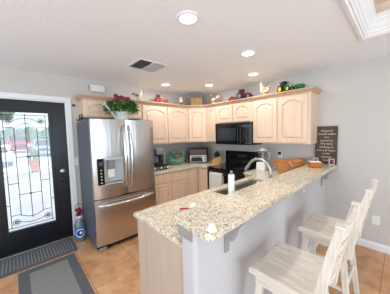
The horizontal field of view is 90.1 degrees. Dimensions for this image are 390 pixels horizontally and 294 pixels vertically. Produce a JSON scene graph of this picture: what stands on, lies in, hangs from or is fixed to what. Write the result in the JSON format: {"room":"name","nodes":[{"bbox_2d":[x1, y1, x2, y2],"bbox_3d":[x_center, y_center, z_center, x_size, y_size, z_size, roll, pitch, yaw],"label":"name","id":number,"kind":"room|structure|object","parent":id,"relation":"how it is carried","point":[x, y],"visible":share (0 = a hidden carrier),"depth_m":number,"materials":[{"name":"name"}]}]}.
{"room":"kitchen","nodes":[
{"label":"kitchen","id":0,"kind":"room"},
{"bbox_2d":[0,67,197,218],"bbox_3d":[-2.224,0.260,2.772,6.440,2.563,0.120,-5,6,-43],"label":"wall","id":1,"kind":"structure","parent":0,"point":[11,80],"depth_m":3.00,"materials":[{"name":"grey paint"}]},
{"bbox_2d":[0,98,72,258],"bbox_3d":[-2.255,0.394,2.665,0.908,2.045,0.123,-5,6,-43],"label":"door","id":2,"kind":"structure","parent":1,"relation":"in","point":[16,241],"depth_m":2.79,"materials":[{"name":"black paint"}]},
{"bbox_2d":[0,235,73,259],"bbox_3d":[-2.266,1.419,2.776,0.912,0.012,0.140,-5,6,-43],"label":"trim","id":3,"kind":"structure","parent":1,"relation":"on","point":[72,235],"depth_m":2.72,"materials":[{"name":"silver metal"}]},
{"bbox_2d":[0,92,77,235],"bbox_3d":[-2.292,0.358,2.701,1.070,2.140,0.138,-5,6,-43],"label":"trim","id":4,"kind":"structure","parent":1,"relation":"attached to","point":[3,95],"depth_m":2.94,"materials":[{"name":"white paint"}]},
{"bbox_2d":[89,84,104,92],"bbox_3d":[-1.601,-0.954,3.179,0.238,0.113,0.050,-5,6,-43],"label":"door chime","id":5,"kind":"object","parent":1,"relation":"attached to","point":[93,88],"visible":1,"depth_m":3.15,"materials":[{"name":"white plastic"}]},
{"bbox_2d":[73,94,141,119],"bbox_3d":[-1.387,-0.621,3.175,0.945,0.322,0.372,-5,6,-43],"label":"upper cabinet","id":6,"kind":"object","parent":1,"relation":"attached to","point":[89,106],"visible":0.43,"depth_m":2.91,"materials":[{"name":"brown wood"}]},
{"bbox_2d":[132,90,142,99],"bbox_3d":[-1.006,-0.909,3.420,0.208,0.199,0.093,-3,4,-16],"label":"figurine","id":7,"kind":"object","parent":6,"relation":"on","point":[139,95],"visible":0.96,"depth_m":3.40,"materials":[{"name":"beige ceramic"}]},
{"bbox_2d":[139,100,188,144],"bbox_3d":[-0.640,-0.459,3.881,1.085,0.780,0.371,-5,6,-43],"label":"upper cabinet","id":8,"kind":"object","parent":1,"relation":"attached to","point":[170,121],"visible":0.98,"depth_m":3.77,"materials":[{"name":"brown wood"}]},
{"bbox_2d":[155,94,167,102],"bbox_3d":[-0.656,-0.925,3.759,0.248,0.167,0.136,-2,4,-13],"label":"tractor","id":9,"kind":"object","parent":8,"relation":"on","point":[157,99],"visible":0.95,"depth_m":3.71,"materials":[{"name":"red paint"}]},
{"bbox_2d":[0,0,389,96],"bbox_3d":[0.040,-0.928,0.228,6.500,0.060,6.900,-5,6,-43],"label":"ceiling","id":10,"kind":"structure","parent":0,"point":[90,40],"depth_m":1.85,"materials":[{"name":"white paint"}]},
{"bbox_2d":[127,58,167,72],"bbox_3d":[-0.613,-1.033,2.496,0.385,0.021,0.360,-5,6,-43],"label":"ceiling vent","id":11,"kind":"object","parent":10,"relation":"in","point":[141,64],"visible":1,"depth_m":2.47,"materials":[{"name":"white metal"}]},
{"bbox_2d":[176,11,199,24],"bbox_3d":[-0.053,-0.980,1.485,0.180,0.010,0.180,-5,6,-43],"label":"recessed light","id":12,"kind":"object","parent":10,"relation":"in","point":[185,17],"visible":1,"depth_m":1.47,"materials":[{"name":"white paint"}]},
{"bbox_2d":[240,50,255,56],"bbox_3d":[0.592,-1.044,2.171,0.180,0.010,0.180,-5,6,-43],"label":"recessed light","id":13,"kind":"object","parent":10,"relation":"in","point":[246,53],"visible":1,"depth_m":2.17,"materials":[{"name":"white"}]},
{"bbox_2d":[247,72,258,75],"bbox_3d":[0.884,-1.107,2.965,0.180,0.010,0.180,-5,6,-43],"label":"recessed light","id":14,"kind":"object","parent":10,"relation":"in","point":[252,73],"visible":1,"depth_m":2.96,"materials":[{"name":"white"}]},
{"bbox_2d":[340,0,389,40],"bbox_3d":[1.530,-1.035,0.698,1.820,0.164,1.650,-5,6,-43],"label":"trim","id":15,"kind":"structure","parent":10,"relation":"attached to","point":[366,23],"depth_m":1.68,"materials":[{"name":"white paint"}]},
{"bbox_2d":[0,236,389,293],"bbox_3d":[0.100,1.598,0.407,6.200,0.120,6.600,-5,6,-43],"label":"floor","id":16,"kind":"structure","parent":0,"point":[116,269],"depth_m":2.25,"materials":[{"name":"tile"}]},
{"bbox_2d":[0,238,77,278],"bbox_3d":[-2.096,1.432,2.521,0.930,0.014,0.445,-5,6,-43],"label":"doormat","id":17,"kind":"object","parent":16,"relation":"on","point":[15,264],"visible":1,"depth_m":2.52,"materials":[{"name":"grey rubber"}]},
{"bbox_2d":[18,253,94,293],"bbox_3d":[-1.198,1.468,1.746,0.553,0.009,1.835,-5,6,-43],"label":"area rug","id":18,"kind":"object","parent":16,"relation":"on","point":[63,275],"visible":1,"depth_m":2.13,"materials":[{"name":"grey fabric"}]},
{"bbox_2d":[74,203,85,241],"bbox_3d":[-1.728,1.115,2.911,0.144,0.573,0.150,-5,6,-43],"label":"spray bottle","id":19,"kind":"object","parent":16,"relation":"on","point":[79,226],"visible":1,"depth_m":2.87,"materials":[{"name":"clear"}]},
{"bbox_2d":[77,118,155,251],"bbox_3d":[-1.187,0.483,3.053,0.910,1.788,0.842,-5,6,-43],"label":"refrigerator","id":20,"kind":"object","parent":16,"relation":"on","point":[116,157],"visible":0.93,"depth_m":2.74,"materials":[{"name":"grey metal"}]},
{"bbox_2d":[102,93,139,119],"bbox_3d":[-1.054,-0.583,2.852,0.627,0.378,0.336,-5,6,-43],"label":"potted plant","id":21,"kind":"object","parent":20,"relation":"on","point":[120,104],"visible":1,"depth_m":2.82,"materials":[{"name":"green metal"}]},
{"bbox_2d":[114,93,130,102],"bbox_3d":[-1.053,-0.704,2.821,0.260,0.131,0.084,-5,6,-43],"label":"flower","id":22,"kind":"object","parent":21,"relation":"on","point":[117,99],"depth_m":2.79,"materials":[{"name":"red plant"}]},
{"bbox_2d":[155,172,171,205],"bbox_3d":[-0.762,0.888,3.657,0.363,0.876,0.629,-5,6,-43],"label":"base cabinet","id":23,"kind":"object","parent":16,"relation":"on","point":[163,192],"visible":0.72,"depth_m":3.41,"materials":[{"name":"brown wood"}]},
{"bbox_2d":[171,169,187,200],"bbox_3d":[-0.484,0.863,3.915,0.393,0.876,0.629,-5,6,-43],"label":"base cabinet","id":24,"kind":"object","parent":16,"relation":"on","point":[179,179],"visible":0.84,"depth_m":3.66,"materials":[{"name":"brown wood"}]},
{"bbox_2d":[187,167,207,195],"bbox_3d":[0.082,0.825,4.252,0.893,0.876,0.907,-5,6,-43],"label":"base cabinet","id":25,"kind":"object","parent":16,"relation":"on","point":[197,176],"visible":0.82,"depth_m":3.89,"materials":[{"name":"brown wood"}]},
{"bbox_2d":[155,160,225,174],"bbox_3d":[-0.210,0.395,3.957,1.664,0.037,0.910,-5,6,-43],"label":"countertop","id":26,"kind":"structure","parent":25,"relation":"on","point":[184,165],"depth_m":3.87,"materials":[{"name":"stone"}]},
{"bbox_2d":[154,148,163,164],"bbox_3d":[-0.699,0.172,3.656,0.230,0.300,0.286,-5,6,-43],"label":"coffee maker","id":27,"kind":"object","parent":26,"relation":"on","point":[158,152],"visible":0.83,"depth_m":3.59,"materials":[{"name":"grey plastic"}]},
{"bbox_2d":[154,163,168,170],"bbox_3d":[-0.729,0.369,3.634,0.340,0.083,0.373,-5,6,-43],"label":"pod drawer","id":28,"kind":"object","parent":26,"relation":"on","point":[164,166],"visible":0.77,"depth_m":3.51,"materials":[{"name":"black plastic"}]},
{"bbox_2d":[167,149,183,164],"bbox_3d":[-0.404,0.212,4.092,0.364,0.316,0.168,-2,4,-11],"label":"glass platter","id":29,"kind":"object","parent":26,"relation":"on","point":[175,156],"visible":1,"depth_m":4.10,"materials":[{"name":"green glass"}]},
{"bbox_2d":[188,147,207,162],"bbox_3d":[0.072,0.175,4.319,0.430,0.334,0.306,-1,4,2],"label":"toaster oven","id":30,"kind":"object","parent":26,"relation":"on","point":[195,154],"visible":1,"depth_m":4.20,"materials":[{"name":"silver metal"}]},
{"bbox_2d":[211,150,220,163],"bbox_3d":[0.445,0.210,4.097,0.180,0.278,0.130,-2,4,-3],"label":"knife block","id":31,"kind":"object","parent":26,"relation":"on","point":[217,160],"visible":1,"depth_m":4.04,"materials":[{"name":"brown wood"}]},
{"bbox_2d":[137,181,259,293],"bbox_3d":[0.470,0.968,2.126,2.017,0.876,0.613,-5,6,-43],"label":"base cabinet","id":32,"kind":"object","parent":16,"relation":"on","point":[160,259],"visible":0.11,"depth_m":1.42,"materials":[{"name":"brown wood"}]},
{"bbox_2d":[133,168,279,246],"bbox_3d":[0.587,0.488,2.385,2.651,0.037,0.869,-5,6,-43],"label":"countertop","id":33,"kind":"structure","parent":32,"relation":"on","point":[158,218],"depth_m":1.71,"materials":[{"name":"stone"}]},
{"bbox_2d":[180,203,196,209],"bbox_3d":[-0.048,0.503,1.656,0.156,0.064,0.076,0,4,22],"label":"scoop","id":34,"kind":"object","parent":33,"relation":"on","point":[191,204],"visible":0.61,"depth_m":1.63,"materials":[{"name":"white plastic"}]},
{"bbox_2d":[228,170,234,193],"bbox_3d":[0.319,0.363,1.700,0.100,0.320,0.100,-5,6,-43],"label":"soap dispenser","id":35,"kind":"object","parent":33,"relation":"on","point":[231,181],"visible":0.48,"depth_m":1.68,"materials":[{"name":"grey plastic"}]},
{"bbox_2d":[218,180,258,194],"bbox_3d":[0.634,0.591,2.339,0.884,0.160,0.384,-5,6,-43],"label":"sink","id":36,"kind":"object","parent":33,"relation":"in","point":[224,192],"visible":0.03,"depth_m":2.55,"materials":[{"name":"silver metal"}]},
{"bbox_2d":[218,187,240,194],"bbox_3d":[0.468,0.606,2.183,0.427,0.160,0.384,-5,6,-43],"label":"basin","id":37,"kind":"object","parent":36,"relation":"in","point":[224,192],"depth_m":2.34,"materials":[{"name":"silver metal"}]},
{"bbox_2d":[235,180,258,188],"bbox_3d":[0.798,0.576,2.491,0.437,0.160,0.384,-5,6,-43],"label":"basin","id":38,"kind":"object","parent":36,"relation":"in","point":[252,182],"depth_m":2.65,"materials":[{"name":"silver metal"}]},
{"bbox_2d":[244,158,271,177],"bbox_3d":[0.780,0.296,2.358,0.129,0.339,0.381,-5,6,-43],"label":"faucet","id":39,"kind":"object","parent":33,"relation":"on","point":[254,159],"visible":0.62,"depth_m":2.27,"materials":[{"name":"silver metal"}]},
{"bbox_2d":[256,148,269,170],"bbox_3d":[1.162,0.201,3.278,0.174,0.379,0.216,-5,6,-43],"label":"blender","id":40,"kind":"object","parent":33,"relation":"on","point":[260,165],"visible":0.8,"depth_m":3.24,"materials":[{"name":"white plastic"}]},
{"bbox_2d":[273,158,305,173],"bbox_3d":[1.386,0.296,2.856,0.520,0.239,0.300,-3,4,-17],"label":"basket","id":41,"kind":"object","parent":33,"relation":"on","point":[284,165],"visible":0.81,"depth_m":2.75,"materials":[{"name":"orange wicker"}]},
{"bbox_2d":[207,150,261,188],"bbox_3d":[0.724,0.682,3.669,0.692,1.155,0.792,-5,6,-43],"label":"stove","id":42,"kind":"object","parent":16,"relation":"on","point":[236,161],"visible":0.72,"depth_m":3.67,"materials":[{"name":"black metal"}]},
{"bbox_2d":[209,172,223,188],"bbox_3d":[0.390,0.660,3.539,0.066,0.393,0.300,-5,6,-43],"label":"dish towel","id":43,"kind":"object","parent":42,"relation":"hanging from","point":[215,179],"visible":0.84,"depth_m":3.52,"materials":[{"name":"white fabric"}]},
{"bbox_2d":[207,163,255,172],"bbox_3d":[0.704,0.379,3.636,0.565,0.020,0.792,-5,6,-43],"label":"cooktop","id":44,"kind":"object","parent":42,"relation":"in","point":[224,167],"depth_m":3.60,"materials":[{"name":"black glass"}]},
{"bbox_2d":[249,201,360,293],"bbox_3d":[0.666,0.899,1.239,0.450,1.128,0.532,-5,6,-43],"label":"bar stool","id":45,"kind":"object","parent":16,"relation":"on","point":[286,268],"visible":1,"depth_m":1.17,"materials":[{"name":"white wood"}]},
{"bbox_2d":[298,179,378,293],"bbox_3d":[1.253,0.849,1.751,0.450,1.128,0.532,-5,6,-43],"label":"bar stool","id":46,"kind":"object","parent":16,"relation":"on","point":[318,228],"visible":0.76,"depth_m":1.67,"materials":[{"name":"white wood"}]},
{"bbox_2d":[182,177,325,293],"bbox_3d":[0.937,0.885,2.050,2.647,1.030,0.124,-5,6,-43],"label":"wall","id":47,"kind":"structure","parent":0,"point":[207,269],"depth_m":1.46,"materials":[{"name":"grey paint"}]},
{"bbox_2d":[177,225,192,241],"bbox_3d":[-0.053,0.496,1.126,0.040,0.074,0.104,-5,6,-43],"label":"trim","id":48,"kind":"structure","parent":47,"relation":"attached to","point":[183,232],"depth_m":1.10,"materials":[{"name":"grey paint"}]},
{"bbox_2d":[224,222,245,252],"bbox_3d":[0.248,0.565,1.214,0.044,0.239,0.140,-5,6,-43],"label":"corbel","id":49,"kind":"object","parent":47,"relation":"attached to","point":[231,236],"visible":0.59,"depth_m":1.22,"materials":[{"name":"grey paint"}]},
{"bbox_2d":[172,164,336,241],"bbox_3d":[0.933,0.353,1.974,2.688,0.039,0.349,-5,6,-43],"label":"countertop","id":50,"kind":"structure","parent":47,"relation":"on","point":[211,220],"depth_m":1.34,"materials":[{"name":"stone"}]},
{"bbox_2d":[307,161,322,167],"bbox_3d":[1.602,0.229,2.603,0.155,0.087,0.099,-1,4,9],"label":"basket","id":51,"kind":"object","parent":50,"relation":"on","point":[312,164],"visible":1,"depth_m":2.57,"materials":[{"name":"orange wicker"}]},
{"bbox_2d":[315,126,337,164],"bbox_3d":[1.908,-0.027,2.833,0.033,0.548,0.270,-5,6,-43],"label":"wooden sign","id":52,"kind":"object","parent":50,"relation":"on","point":[327,136],"visible":1,"depth_m":2.82,"materials":[{"name":"brown wood"}]},
{"bbox_2d":[329,159,334,164],"bbox_3d":[1.937,0.210,2.757,0.068,0.089,0.031,2,5,39],"label":"photo frame","id":53,"kind":"object","parent":50,"relation":"on","point":[331,161],"visible":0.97,"depth_m":2.75,"materials":[{"name":"beige"}]},
{"bbox_2d":[321,170,332,185],"bbox_3d":[1.809,0.425,2.664,0.044,0.239,0.136,-5,6,-43],"label":"corbel","id":54,"kind":"object","parent":47,"relation":"attached to","point":[325,176],"visible":0.62,"depth_m":2.67,"materials":[{"name":"grey paint"}]},
{"bbox_2d":[198,55,389,246],"bbox_3d":[2.419,0.175,2.426,0.120,2.563,6.720,-5,6,-43],"label":"wall","id":55,"kind":"structure","parent":0,"point":[354,97],"depth_m":2.63,"materials":[{"name":"grey paint"}]},
{"bbox_2d":[187,105,206,141],"bbox_3d":[0.052,-0.509,4.356,0.620,0.780,0.620,-5,6,-43],"label":"upper cabinet","id":56,"kind":"object","parent":55,"relation":"attached to","point":[197,128],"visible":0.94,"depth_m":4.13,"materials":[{"name":"brown wood"}]},
{"bbox_2d":[190,97,202,104],"bbox_3d":[0.029,-0.982,4.245,0.278,0.178,0.190,-1,4,2],"label":"wicker basket","id":57,"kind":"object","parent":56,"relation":"on","point":[194,100],"visible":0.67,"depth_m":4.17,"materials":[{"name":"brown wicker"}]},
{"bbox_2d":[205,103,216,141],"bbox_3d":[0.441,-0.501,4.122,0.371,0.780,0.295,-5,6,-43],"label":"upper cabinet","id":58,"kind":"object","parent":55,"relation":"attached to","point":[211,109],"visible":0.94,"depth_m":4.01,"materials":[{"name":"brown wood"}]},
{"bbox_2d":[209,93,218,102],"bbox_3d":[0.404,-1.011,4.067,0.108,0.244,0.274,-5,6,-43],"label":"rooster figurine","id":59,"kind":"object","parent":58,"relation":"on","point":[213,100],"visible":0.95,"depth_m":4.05,"materials":[{"name":"beige ceramic"}]},
{"bbox_2d":[215,97,251,123],"bbox_3d":[0.809,-0.666,3.711,0.371,0.410,0.795,-5,6,-43],"label":"upper cabinet","id":60,"kind":"object","parent":55,"relation":"attached to","point":[238,110],"visible":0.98,"depth_m":3.57,"materials":[{"name":"brown wood"}]},
{"bbox_2d":[215,122,261,144],"bbox_3d":[0.804,-0.255,3.702,0.444,0.404,0.792,-5,6,-43],"label":"microwave","id":61,"kind":"object","parent":60,"relation":"attached to","point":[239,133],"visible":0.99,"depth_m":3.52,"materials":[{"name":"black metal"}]},
{"bbox_2d":[236,89,252,98],"bbox_3d":[0.894,-0.953,3.510,0.151,0.184,0.279,-5,6,-43],"label":"tractor","id":62,"kind":"object","parent":60,"relation":"on","point":[241,94],"visible":0.88,"depth_m":3.49,"materials":[{"name":"red paint"}]},
{"bbox_2d":[251,86,321,143],"bbox_3d":[1.410,-0.451,3.087,0.371,0.780,0.952,-5,6,-43],"label":"upper cabinet","id":63,"kind":"object","parent":55,"relation":"attached to","point":[290,116],"visible":1,"depth_m":2.90,"materials":[{"name":"brown wood"}]},
{"bbox_2d":[259,83,270,94],"bbox_3d":[1.159,-0.966,3.226,0.111,0.238,0.248,-5,6,-43],"label":"figurine","id":64,"kind":"object","parent":63,"relation":"on","point":[263,90],"visible":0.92,"depth_m":3.20,"materials":[{"name":"beige ceramic"}]},
{"bbox_2d":[277,81,294,91],"bbox_3d":[1.393,-0.920,2.976,0.139,0.171,0.254,-2,4,-13],"label":"tractor","id":65,"kind":"object","parent":63,"relation":"on","point":[284,86],"visible":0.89,"depth_m":2.98,"materials":[{"name":"green plastic"}]},
{"bbox_2d":[294,83,305,88],"bbox_3d":[1.598,-0.892,2.954,0.120,0.110,0.132,-5,6,-43],"label":"wagon","id":66,"kind":"object","parent":63,"relation":"on","point":[297,86],"visible":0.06,"depth_m":2.92,"materials":[{"name":"green plastic"}]},
{"bbox_2d":[356,238,389,254],"bbox_3d":[3.286,1.337,1.508,0.016,0.095,3.872,-5,6,-43],"label":"baseboard","id":67,"kind":"structure","parent":55,"relation":"attached to","point":[362,242],"depth_m":2.53,"materials":[{"name":"white paint"}]},
{"bbox_2d":[372,215,379,225],"bbox_3d":[2.329,0.945,2.502,0.009,0.116,0.072,-5,6,-43],"label":"wall outlet","id":68,"kind":"object","parent":55,"relation":"attached to","point":[375,219],"visible":1,"depth_m":2.50,"materials":[{"name":"white plastic"}]},
{"bbox_2d":[373,0,389,13],"bbox_3d":[1.527,-1.136,0.691,1.770,0.220,1.600,-5,6,-43],"label":"ceiling","id":69,"kind":"structure","parent":0,"point":[380,5],"depth_m":1.76,"materials":[{"name":"beige paint"}]},
{"label":"outside","id":70,"kind":"structure","parent":0,"visible":0},
{"bbox_2d":[2,144,55,231],"bbox_3d":[-25.288,0.312,29.157,56.000,0.200,69.880,-5,6,-43],"label":"ground","id":71,"kind":"structure","parent":70,"point":[22,162],"depth_m":6.09,"materials":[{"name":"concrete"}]},
{"bbox_2d":[1,145,12,165],"bbox_3d":[-12.458,0.529,11.949,1.820,1.195,4.530,-5,6,-43],"label":"car","id":72,"kind":"object","parent":71,"relation":"on","point":[9,155],"visible":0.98,"depth_m":11.33,"materials":[{"name":"white paint"}]},
{"bbox_2d":[0,112,14,119],"bbox_3d":[-24.239,-2.856,23.041,4.598,6.956,4.047,-5,6,-43],"label":"tree","id":73,"kind":"object","parent":71,"relation":"on","point":[11,116],"visible":0.18,"depth_m":23.34,"materials":[{"name":"green plant"}]},
{"bbox_2d":[6,135,30,150],"bbox_3d":[-20.049,-0.388,22.068,1.920,1.945,4.730,-5,6,-43],"label":"pickup truck","id":74,"kind":"object","parent":71,"relation":"on","point":[20,140],"visible":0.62,"depth_m":20.88,"materials":[{"name":"red paint"}]},
{"bbox_2d":[11,144,26,148],"bbox_3d":[-18.439,-0.068,20.370,1.200,0.382,0.030,-5,6,-43],"label":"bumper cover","id":75,"kind":"object","parent":74,"relation":"attached to","point":[18,146],"depth_m":20.39,"materials":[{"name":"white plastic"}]},
{"bbox_2d":[0,126,49,144],"bbox_3d":[-43.310,-2.049,49.086,56.100,7.002,5.125,-5,6,-43],"label":"hedge","id":76,"kind":"object","parent":71,"relation":"on","point":[31,133],"visible":0.09,"depth_m":48.05,"materials":[{"name":"green plant"}]},
{"bbox_2d":[28,147,40,171],"bbox_3d":[-7.718,0.609,9.352,0.480,1.190,0.480,-5,6,-43],"label":"planter","id":77,"kind":"object","parent":71,"relation":"on","point":[34,164],"visible":0.88,"depth_m":9.25,"materials":[{"name":"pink ceramic"}]},
{"bbox_2d":[30,139,50,152],"bbox_3d":[-13.954,0.004,18.061,1.820,1.445,4.530,-5,6,-43],"label":"car","id":78,"kind":"object","parent":71,"relation":"on","point":[42,143],"visible":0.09,"depth_m":17.11,"materials":[{"name":"grey paint"}]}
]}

